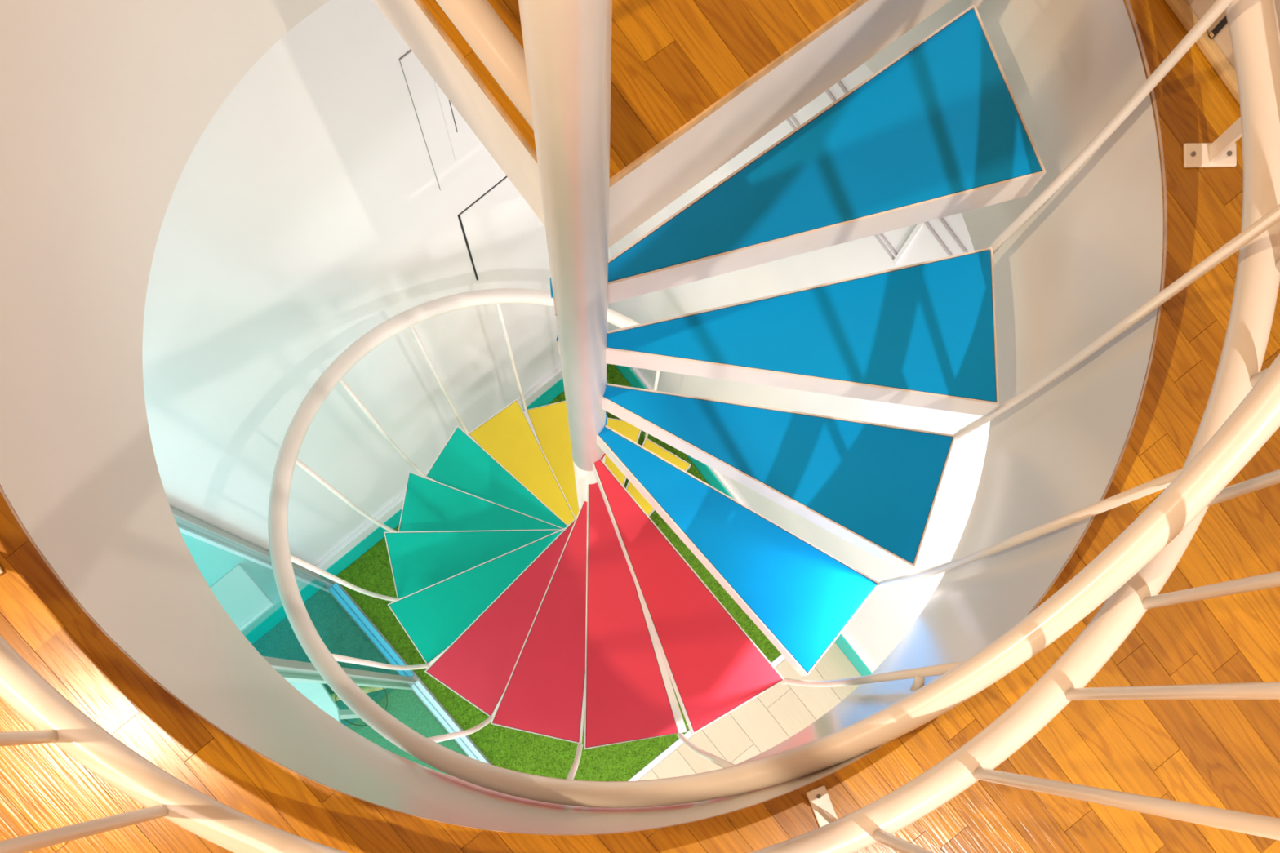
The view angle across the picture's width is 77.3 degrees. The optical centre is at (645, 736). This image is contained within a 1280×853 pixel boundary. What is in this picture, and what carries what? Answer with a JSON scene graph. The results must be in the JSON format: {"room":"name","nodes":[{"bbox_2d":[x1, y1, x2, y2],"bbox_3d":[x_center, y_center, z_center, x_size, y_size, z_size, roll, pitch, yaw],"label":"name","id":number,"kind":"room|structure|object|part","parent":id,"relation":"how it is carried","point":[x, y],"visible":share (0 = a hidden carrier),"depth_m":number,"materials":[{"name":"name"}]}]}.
{"room":"spiral staircase","nodes":[
{"label":"spiral staircase","id":0,"kind":"room"},
{"bbox_2d":[142,0,609,632],"bbox_3d":[-1.762,-0.881,3.095,4.156,2.964,0.072,-40,94,-1],"label":"wall","id":1,"kind":"structure","parent":0,"point":[310,211],"depth_m":2.54,"materials":[{"name":"white paint"}]},
{"bbox_2d":[209,564,274,631],"bbox_3d":[-2.240,-0.345,3.741,1.138,0.135,0.233,-40,94,-1],"label":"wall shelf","id":2,"kind":"object","parent":1,"relation":"attached to","point":[240,596],"visible":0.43,"depth_m":3.68,"materials":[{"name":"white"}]},
{"bbox_2d":[242,582,319,644],"bbox_3d":[-2.630,-0.223,4.479,2.025,0.182,0.027,-40,94,-1],"label":"baseboard","id":3,"kind":"structure","parent":1,"relation":"attached to","point":[277,614],"depth_m":4.45,"materials":[{"name":"teal paint"}]},
{"bbox_2d":[312,365,562,574],"bbox_3d":[-1.010,-1.549,4.374,2.050,0.099,0.023,-40,94,-1],"label":"trim","id":4,"kind":"structure","parent":1,"relation":"attached to","point":[354,540],"depth_m":4.33,"materials":[{"name":"white paint"}]},
{"bbox_2d":[320,377,564,580],"bbox_3d":[-1.017,-1.553,4.514,2.050,0.182,0.027,-40,94,-1],"label":"baseboard","id":5,"kind":"structure","parent":1,"relation":"attached to","point":[557,388],"depth_m":4.49,"materials":[{"name":"teal paint"}]},
{"bbox_2d":[399,49,488,190],"bbox_3d":[-0.464,-1.821,2.242,0.415,0.507,0.010,-40,94,-1],"label":"hatch","id":6,"kind":"object","parent":1,"relation":"attached to","point":[453,148],"visible":0.38,"depth_m":2.28,"materials":[{"name":"white"}]},
{"bbox_3d":[-0.449,-1.832,2.257,0.304,0.338,0.004,-40,94,-1],"label":"raised panel","id":7,"kind":"part","parent":6,"relation":"part of","materials":[{"name":"white paint"}]},
{"bbox_2d":[457,175,537,280],"bbox_3d":[-0.520,-1.832,2.862,0.297,0.409,0.005,-40,94,-1],"label":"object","id":8,"kind":"object","parent":1,"relation":"attached to","point":[498,223],"visible":0.76,"depth_m":2.85,"materials":[{"name":"white"}]},
{"bbox_2d":[0,0,1106,822],"bbox_3d":[-0.130,-0.766,1.507,1.823,0.403,1.823,-3,93,-3],"label":"wall","id":9,"kind":"structure","parent":0,"point":[113,100],"depth_m":1.47,"materials":[{"name":"white paint"}]},
{"bbox_2d":[0,0,1163,835],"bbox_3d":[-0.115,-0.755,1.235,1.823,0.141,1.823,-3,93,-3],"label":"trim","id":10,"kind":"structure","parent":9,"relation":"attached to","point":[1096,38],"depth_m":1.26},
{"bbox_2d":[328,580,861,780],"bbox_3d":[-0.225,0.971,4.769,4.228,0.054,5.098,-40,94,-1],"label":"floor","id":11,"kind":"structure","parent":0,"point":[781,712],"depth_m":4.75,"materials":[{"name":"white paint"}]},
{"bbox_2d":[252,589,398,727],"bbox_3d":[-2.402,0.050,4.589,2.016,0.011,0.698,-40,94,-1],"label":"carpet","id":12,"kind":"object","parent":11,"relation":"on","point":[338,632],"visible":0.09,"depth_m":4.59,"materials":[{"name":"teal carpet"}]},
{"bbox_2d":[287,680,359,723],"bbox_3d":[-1.849,-0.007,4.206,0.787,0.810,0.351,-40,94,-1],"label":"table","id":13,"kind":"object","parent":12,"relation":"on","point":[317,693],"visible":0.12,"depth_m":3.81,"materials":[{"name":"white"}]},
{"bbox_3d":[-1.521,-0.121,4.233,0.036,0.783,0.036,-40,94,-1],"label":"leg","id":14,"kind":"part","parent":13,"relation":"part of","materials":[{"name":"white metal"}]},
{"bbox_2d":[330,686,386,701],"bbox_3d":[-1.699,-0.247,4.586,0.481,0.047,0.047,-15,93,-2],"label":"wooden stick","id":15,"kind":"object","parent":12,"relation":"on","point":[366,689],"visible":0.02,"depth_m":4.57,"materials":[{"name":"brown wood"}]},
{"bbox_2d":[334,688,387,726],"bbox_3d":[-1.622,-0.207,4.560,0.295,0.007,0.295,-3,93,-3],"label":"hoop","id":16,"kind":"object","parent":15,"relation":"on","point":[383,688],"visible":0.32,"depth_m":4.56,"materials":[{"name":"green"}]},
{"bbox_2d":[170,506,488,764],"bbox_3d":[-1.285,-0.282,3.146,0.073,2.964,1.427,-40,94,-1],"label":"window frame","id":17,"kind":"structure","parent":11,"relation":"on","point":[291,670],"depth_m":3.94,"materials":[{"name":"white metal"}]},
{"bbox_3d":[-1.725,-0.812,3.100,0.032,2.964,0.045,-40,94,-1],"label":"post","id":18,"kind":"part","parent":17,"relation":"part of","materials":[{"name":"grey metal"}]},
{"bbox_3d":[-1.737,-0.788,3.100,0.018,2.964,0.059,-40,94,-1],"label":"post","id":19,"kind":"part","parent":17,"relation":"part of","materials":[{"name":"white metal"}]},
{"bbox_3d":[-1.270,-0.259,3.148,0.032,2.964,0.041,-40,94,-1],"label":"post","id":20,"kind":"part","parent":17,"relation":"part of","materials":[{"name":"grey metal"}]},
{"bbox_3d":[-1.282,-0.235,3.148,0.018,2.964,0.055,-40,94,-1],"label":"post","id":21,"kind":"part","parent":17,"relation":"part of","materials":[{"name":"white metal"}]},
{"bbox_3d":[-1.585,-0.589,4.582,0.025,0.041,0.675,-40,94,-1],"label":"rail","id":22,"kind":"part","parent":17,"relation":"part of","materials":[{"name":"metal"}]},
{"bbox_3d":[-1.562,-0.609,4.587,0.029,0.032,0.675,-40,94,-1],"label":"rail","id":23,"kind":"part","parent":17,"relation":"part of","materials":[{"name":"metal"}]},
{"bbox_3d":[-1.143,-0.052,4.629,0.025,0.041,0.639,-40,94,-1],"label":"rail","id":24,"kind":"part","parent":17,"relation":"part of","materials":[{"name":"white metal"}]},
{"bbox_3d":[-1.120,-0.071,4.634,0.029,0.032,0.639,-40,94,-1],"label":"rail","id":25,"kind":"part","parent":17,"relation":"part of","materials":[{"name":"metal"}]},
{"bbox_2d":[347,688,466,776],"bbox_3d":[-0.848,1.939,4.753,2.016,0.011,4.201,-40,94,-1],"label":"carpet","id":26,"kind":"object","parent":11,"relation":"on","point":[404,705],"visible":0.02,"depth_m":4.63,"materials":[{"name":"green carpet"}]},
{"bbox_2d":[336,363,781,782],"bbox_3d":[-0.379,-0.793,4.658,2.035,0.027,1.987,-39,94,-1],"label":"artificial turf","id":27,"kind":"object","parent":11,"relation":"on","point":[508,748],"visible":0.17,"depth_m":4.67,"materials":[{"name":"green plastic"}]},
{"bbox_2d":[267,0,1279,808],"bbox_3d":[-0.132,-0.766,1.735,1.774,5.868,1.774,-3,93,-3],"label":"spiral staircase","id":28,"kind":"structure","parent":11,"relation":"on","point":[543,590],"depth_m":1.62,"materials":[{"name":"beige paint"}]},
{"bbox_3d":[-0.590,-0.698,3.190,0.866,0.007,0.256,-3,93,-3],"label":"tread panel","id":29,"kind":"part","parent":28,"relation":"part of","materials":[{"name":"teal plastic"}]},
{"bbox_3d":[-0.503,-0.549,2.991,0.870,0.007,0.251,-24,93,-2],"label":"tread panel","id":30,"kind":"part","parent":28,"relation":"part of","materials":[{"name":"teal plastic"}]},
{"bbox_3d":[-0.625,-0.846,3.390,0.865,0.007,0.248,19,91,-4],"label":"tread panel","id":31,"kind":"part","parent":28,"relation":"part of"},
{"bbox_2d":[435,0,533,130],"bbox_3d":[-0.346,-1.086,0.615,0.050,0.817,0.841,-38,94,-1],"label":"landing railing","id":32,"kind":"object","parent":28,"relation":"attached to","point":[477,21],"visible":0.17,"depth_m":1.00,"materials":[{"name":"white metal"}]},
{"bbox_3d":[-0.603,-1.000,3.597,0.858,0.007,0.253,42,90,-4],"label":"tread panel","id":33,"kind":"part","parent":28,"relation":"part of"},
{"bbox_3d":[-0.364,-0.444,2.796,0.264,0.007,0.867,44,89,-4],"label":"tread panel","id":34,"kind":"part","parent":28,"relation":"part of","materials":[{"name":"red plastic"}]},
{"bbox_3d":[-0.538,-1.138,3.803,0.270,0.007,0.872,-26,94,-2],"label":"tread panel","id":35,"kind":"part","parent":28,"relation":"part of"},
{"bbox_3d":[-0.199,-0.392,2.597,0.280,0.007,0.871,23,91,-4],"label":"tread panel","id":36,"kind":"part","parent":28,"relation":"part of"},
{"bbox_3d":[-0.425,-1.244,4.011,0.295,0.007,0.886,-3,93,-3],"label":"tread panel","id":37,"kind":"part","parent":28,"relation":"part of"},
{"bbox_3d":[-0.284,-1.277,4.231,0.271,0.007,0.871,18,91,-4],"label":"tread panel","id":38,"kind":"part","parent":28,"relation":"part of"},
{"bbox_3d":[-0.062,-0.411,2.392,0.279,0.007,0.874,-3,93,-3],"label":"tread panel","id":39,"kind":"part","parent":28,"relation":"part of","materials":[{"name":"red plastic"}]},
{"bbox_3d":[-0.142,-1.264,4.448,0.274,0.007,0.876,40,90,-4],"label":"tread panel","id":40,"kind":"part","parent":28,"relation":"part of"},
{"bbox_2d":[373,0,951,248],"bbox_3d":[-0.030,-1.386,1.230,0.886,0.184,0.923,-38,94,-1],"label":"landing platform","id":41,"kind":"object","parent":28,"relation":"attached to","point":[695,84],"visible":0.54,"depth_m":1.17,"materials":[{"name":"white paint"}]},
{"bbox_3d":[0.110,-0.472,2.191,0.280,0.007,0.875,-21,93,-2],"label":"tread panel","id":42,"kind":"part","parent":28,"relation":"part of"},
{"bbox_3d":[0.204,-0.497,1.984,0.740,0.007,0.691,-3,93,-3],"label":"tread panel","id":43,"kind":"part","parent":28,"relation":"part of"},
{"bbox_3d":[-0.138,-0.770,1.842,1.776,3.239,1.776,-3,93,-3],"label":"handrail","id":44,"kind":"part","parent":28,"relation":"part of","materials":[{"name":"white metal"}]},
{"bbox_3d":[0.257,-0.787,1.557,0.860,0.007,0.292,-3,93,-3],"label":"tread panel","id":45,"kind":"part","parent":28,"relation":"part of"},
{"bbox_3d":[0.259,-0.605,1.771,0.859,0.007,0.466,-3,93,-3],"label":"tread panel","id":46,"kind":"part","parent":28,"relation":"part of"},
{"bbox_3d":[0.221,-0.987,1.343,0.867,0.007,0.285,-16,93,-2],"label":"tread panel","id":47,"kind":"part","parent":28,"relation":"part of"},
{"bbox_2d":[0,0,1279,852],"bbox_3d":[-0.488,0.617,1.285,4.156,0.180,6.300,-40,94,-1],"label":"floor","id":48,"kind":"structure","parent":0,"point":[1218,753],"depth_m":1.22,"materials":[{"name":"orange laminate"}]},
{"bbox_2d":[0,0,1279,852],"bbox_3d":[-0.160,-0.507,0.703,1.957,0.924,1.511,16,91,-4],"label":"guard railing","id":49,"kind":"object","parent":48,"relation":"on","point":[1253,24],"visible":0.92,"depth_m":1.06,"materials":[{"name":"white metal"}]},
{"bbox_3d":[0.272,0.123,1.156,0.023,0.110,0.017,28,91,-4],"label":"arm","id":50,"kind":"part","parent":49,"relation":"part of","materials":[{"name":"beige paint"}]},
{"bbox_3d":[0.851,-0.873,1.147,0.008,0.109,0.023,-3,93,-3],"label":"arm","id":51,"kind":"part","parent":49,"relation":"part of","materials":[{"name":"beige paint"}]},
{"bbox_2d":[608,0,1279,669],"bbox_3d":[1.116,-0.748,1.805,0.072,5.868,6.300,-40,94,-1],"label":"wall","id":52,"kind":"structure","parent":0,"point":[890,612],"depth_m":2.85,"materials":[{"name":"white paint"}]},
{"bbox_2d":[0,0,1167,839],"bbox_3d":[-0.111,-0.752,1.163,1.814,0.005,1.814,-3,93,-3],"label":"trim","id":53,"kind":"structure","parent":52,"relation":"attached to","point":[1127,2],"depth_m":1.20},
{"bbox_2d":[627,653,785,781],"bbox_3d":[0.257,-0.016,4.731,2.032,0.016,0.034,-40,94,-1],"label":"trim","id":54,"kind":"structure","parent":52,"relation":"attached to","point":[779,660],"depth_m":4.72,"materials":[{"name":"white"}]},
{"bbox_2d":[614,364,871,675],"bbox_3d":[1.346,-0.315,4.696,0.027,0.182,4.954,-40,94,-1],"label":"baseboard","id":55,"kind":"structure","parent":52,"relation":"attached to","point":[626,371],"depth_m":4.60,"materials":[{"name":"teal paint"}]},
{"bbox_2d":[629,366,875,672],"bbox_3d":[1.355,-0.313,4.585,0.020,0.040,4.955,-40,94,-1],"label":"trim","id":56,"kind":"structure","parent":52,"relation":"attached to","point":[635,371],"depth_m":4.48,"materials":[{"name":"white paint"}]},
{"bbox_2d":[785,118,894,262],"bbox_3d":[0.331,-1.629,2.056,0.009,0.005,1.010,-40,94,-1],"label":"trim","id":57,"kind":"structure","parent":52,"relation":"attached to","point":[789,122],"depth_m":2.08,"materials":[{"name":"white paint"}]},
{"bbox_2d":[789,115,897,258],"bbox_3d":[0.332,-1.629,2.038,0.009,0.006,1.010,-40,94,-1],"label":"trim","id":58,"kind":"structure","parent":52,"relation":"attached to","point":[792,118],"depth_m":2.06,"materials":[{"name":"white paint"}]},
{"bbox_2d":[823,89,951,256],"bbox_3d":[0.577,-1.335,1.901,0.009,0.009,1.755,-40,94,-1],"label":"trim","id":59,"kind":"structure","parent":52,"relation":"attached to","point":[827,93],"depth_m":1.91,"materials":[{"name":"white paint"}]},
{"bbox_2d":[835,80,967,253],"bbox_3d":[0.580,-1.333,1.851,0.009,0.006,1.755,-40,94,-1],"label":"trim","id":60,"kind":"structure","parent":52,"relation":"attached to","point":[838,84],"depth_m":1.86,"materials":[{"name":"white paint"}]},
{"bbox_2d":[893,222,923,265],"bbox_3d":[0.656,-1.236,2.003,0.009,0.180,0.014,-40,94,-1],"label":"trim","id":61,"kind":"structure","parent":52,"relation":"attached to","point":[917,228],"depth_m":2.00,"materials":[{"name":"white paint"}]},
{"bbox_2d":[1164,0,1239,105],"bbox_3d":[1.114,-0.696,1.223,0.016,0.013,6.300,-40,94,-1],"label":"baseboard","id":62,"kind":"structure","parent":52,"relation":"attached to","point":[1181,9],"depth_m":1.19,"materials":[{"name":"brown wood"}]},
{"bbox_2d":[1208,15,1227,39],"bbox_3d":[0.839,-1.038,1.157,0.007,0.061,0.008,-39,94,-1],"label":"outlet","id":63,"kind":"object","parent":52,"relation":"attached to","point":[1217,28],"visible":0.41,"depth_m":1.17,"materials":[{"name":"black plastic"}]}
]}

